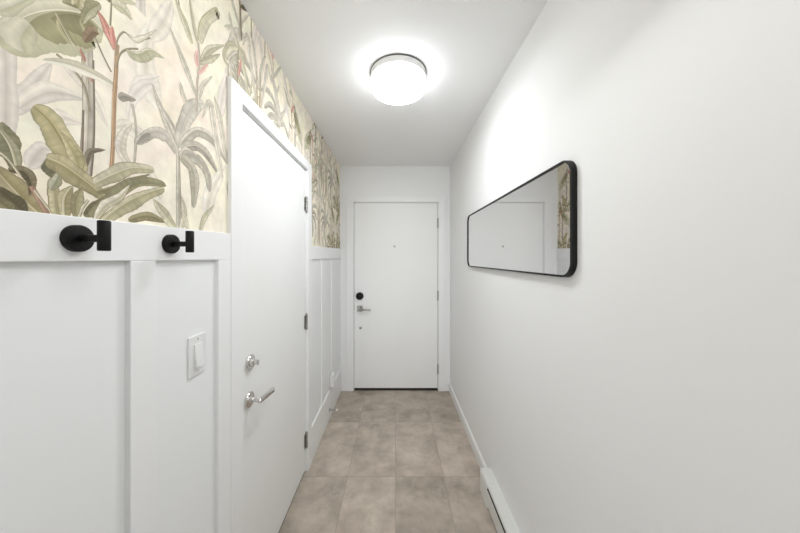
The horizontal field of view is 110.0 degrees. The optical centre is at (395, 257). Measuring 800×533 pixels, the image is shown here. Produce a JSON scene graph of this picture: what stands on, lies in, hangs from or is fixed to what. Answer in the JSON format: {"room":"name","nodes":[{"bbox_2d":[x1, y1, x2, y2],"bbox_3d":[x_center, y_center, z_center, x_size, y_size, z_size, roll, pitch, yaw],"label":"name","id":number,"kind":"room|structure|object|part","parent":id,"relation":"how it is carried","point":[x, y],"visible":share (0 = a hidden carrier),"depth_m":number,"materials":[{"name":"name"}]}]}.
{"room":"entrance hallway","nodes":[
{"label":"entrance hallway","id":0,"kind":"room"},
{"bbox_2d":[0,0,339,532],"bbox_3d":[-0.662,0.220,0.350,0.121,2.440,5.700,0,0,0],"label":"wall","id":1,"kind":"structure","parent":0,"point":[113,110],"depth_m":0.60,"materials":[{"name":"paper"}]},
{"bbox_2d":[0,208,230,532],"bbox_3d":[-0.598,0.676,-0.748,0.015,1.527,3.504,0,0,0],"label":"wall trim","id":2,"kind":"structure","parent":1,"relation":"attached to","point":[25,236],"depth_m":0.65,"materials":[{"name":"paint"}]},
{"bbox_2d":[59,220,110,251],"bbox_3d":[-0.559,-0.040,0.516,0.063,0.058,0.049,0,0,0],"label":"coat hook","id":3,"kind":"object","parent":2,"relation":"attached to","point":[74,238],"visible":1,"depth_m":0.51,"materials":[{"name":"black metal"}]},
{"bbox_3d":[-0.585,-0.036,0.516,0.012,0.049,0.049,0,0,0],"label":"wall plate","id":4,"kind":"part","parent":3,"relation":"part of","materials":[{"name":"black metal"}]},
{"bbox_3d":[-0.558,-0.036,0.516,0.043,0.014,0.014,0,0,0],"label":"post","id":5,"kind":"part","parent":3,"relation":"part of","materials":[{"name":"black metal"}]},
{"bbox_2d":[162,231,193,252],"bbox_3d":[-0.559,-0.041,0.731,0.063,0.059,0.049,0,0,0],"label":"coat hook","id":6,"kind":"object","parent":2,"relation":"attached to","point":[170,243],"visible":1,"depth_m":0.72,"materials":[{"name":"black metal"}]},
{"bbox_3d":[-0.585,-0.036,0.731,0.012,0.049,0.049,0,0,0],"label":"wall plate","id":7,"kind":"part","parent":6,"relation":"part of","materials":[{"name":"black metal"}]},
{"bbox_3d":[-0.558,-0.036,0.731,0.043,0.014,0.014,0,0,0],"label":"post","id":8,"kind":"part","parent":6,"relation":"part of","materials":[{"name":"black metal"}]},
{"bbox_2d":[187,332,205,378],"bbox_3d":[-0.595,0.292,0.846,0.017,0.120,0.072,0,0,0],"label":"light switch","id":9,"kind":"object","parent":1,"relation":"attached to","point":[196,345],"visible":1,"depth_m":0.83,"materials":[{"name":"white plastic"}]},
{"bbox_2d":[227,76,311,532],"bbox_3d":[-0.655,0.394,1.485,0.135,2.092,0.962,0,0,0],"label":"door frame","id":10,"kind":"structure","parent":1,"relation":"attached to","point":[239,101],"depth_m":1.05,"materials":[{"name":"paint"}]},
{"bbox_2d":[243,111,307,532],"bbox_3d":[-0.596,0.425,1.490,0.098,2.021,0.806,0,0,0],"label":"door","id":11,"kind":"structure","parent":1,"relation":"in","point":[275,203],"depth_m":1.35,"materials":[{"name":"paint"}]},
{"bbox_3d":[-0.572,0.589,1.205,0.050,0.037,0.135,0,0,0],"label":"lever handle","id":12,"kind":"part","parent":11,"relation":"part of","materials":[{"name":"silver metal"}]},
{"bbox_2d":[312,246,340,459],"bbox_3d":[-0.598,0.669,2.503,0.015,1.542,1.074,0,0,0],"label":"wainscot","id":13,"kind":"structure","parent":1,"relation":"attached to","point":[320,422],"depth_m":2.33,"materials":[{"name":"paint"}]},
{"bbox_2d":[330,372,334,387],"bbox_3d":[-0.576,1.112,2.560,0.038,0.136,0.056,0,0,0],"label":"plug","id":14,"kind":"object","parent":1,"relation":"attached to","point":[332,375],"visible":1,"depth_m":2.53,"materials":[{"name":"white plastic"}]},
{"bbox_2d":[279,390,496,532],"bbox_3d":[0.000,1.480,0.350,1.500,0.080,5.700,0,0,0],"label":"floor","id":15,"kind":"structure","parent":0,"point":[386,461],"depth_m":1.89,"materials":[{"name":"beige tile"}]},
{"bbox_2d":[354,389,437,389],"bbox_3d":[0.004,1.434,3.101,0.911,0.012,0.118,0,0,0],"label":"threshold","id":16,"kind":"object","parent":15,"relation":"on","point":[354,389],"visible":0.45,"depth_m":3.04,"materials":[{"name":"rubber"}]},
{"bbox_2d":[480,468,519,532],"bbox_3d":[0.558,1.371,0.820,0.068,0.138,1.840,0,0,0],"label":"baseboard heater","id":17,"kind":"object","parent":15,"relation":"on","point":[504,522],"visible":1,"depth_m":1.51,"materials":[{"name":"metal"}]},
{"bbox_3d":[0.558,1.365,0.815,0.068,0.125,1.590,0,0,0],"label":"casing","id":18,"kind":"part","parent":17,"relation":"part of","materials":[{"name":"metal"}]},
{"bbox_2d":[240,0,547,165],"bbox_3d":[0.000,-1.040,0.350,1.500,0.080,5.700,0,0,0],"label":"ceiling","id":19,"kind":"structure","parent":0,"point":[327,50],"depth_m":1.42,"materials":[{"name":"paint"}]},
{"bbox_2d":[370,53,426,104],"bbox_3d":[0.015,-0.951,1.520,0.305,0.098,0.305,0,0,0],"label":"ceiling light","id":20,"kind":"object","parent":19,"relation":"attached to","point":[396,78],"visible":1,"depth_m":1.43,"materials":[{"name":"glass"}]},
{"bbox_2d":[340,166,449,382],"bbox_3d":[-0.005,0.220,3.100,1.195,2.440,0.120,0,0,0],"label":"wall","id":21,"kind":"structure","parent":0,"point":[354,180],"depth_m":3.04,"materials":[{"name":"paint"}]},
{"bbox_2d":[341,383,448,390],"bbox_3d":[-0.006,1.397,3.034,1.168,0.085,0.013,0,0,0],"label":"baseboard","id":22,"kind":"structure","parent":21,"relation":"attached to","point":[343,385],"depth_m":3.03,"materials":[{"name":"paint"}]},
{"bbox_2d":[354,203,437,388],"bbox_3d":[0.009,0.416,3.036,0.915,2.027,0.104,0,0,0],"label":"door","id":23,"kind":"structure","parent":21,"relation":"in","point":[396,244],"depth_m":3.04,"materials":[{"name":"paint"}]},
{"bbox_2d":[346,196,445,390],"bbox_3d":[0.004,0.385,3.091,1.073,2.111,0.137,0,0,0],"label":"door frame","id":24,"kind":"structure","parent":21,"relation":"attached to","point":[350,200],"depth_m":3.02,"materials":[{"name":"paint"}]},
{"bbox_2d":[450,0,799,532],"bbox_3d":[0.652,0.220,0.350,0.120,2.440,5.700,0,0,0],"label":"wall","id":25,"kind":"structure","parent":0,"point":[653,386],"depth_m":0.66,"materials":[{"name":"paint"}]},
{"bbox_2d":[449,383,486,468],"bbox_3d":[0.585,1.397,2.395,0.014,0.085,1.290,0,0,0],"label":"baseboard","id":26,"kind":"structure","parent":25,"relation":"attached to","point":[479,458],"depth_m":2.23,"materials":[{"name":"paint"}]},
{"bbox_2d":[467,160,576,276],"bbox_3d":[0.582,-0.134,1.575,0.020,0.400,1.329,0,0,0],"label":"wall mirror","id":27,"kind":"object","parent":25,"relation":"attached to","point":[531,228],"visible":1,"depth_m":1.17,"materials":[{"name":"black metal"}]}
]}

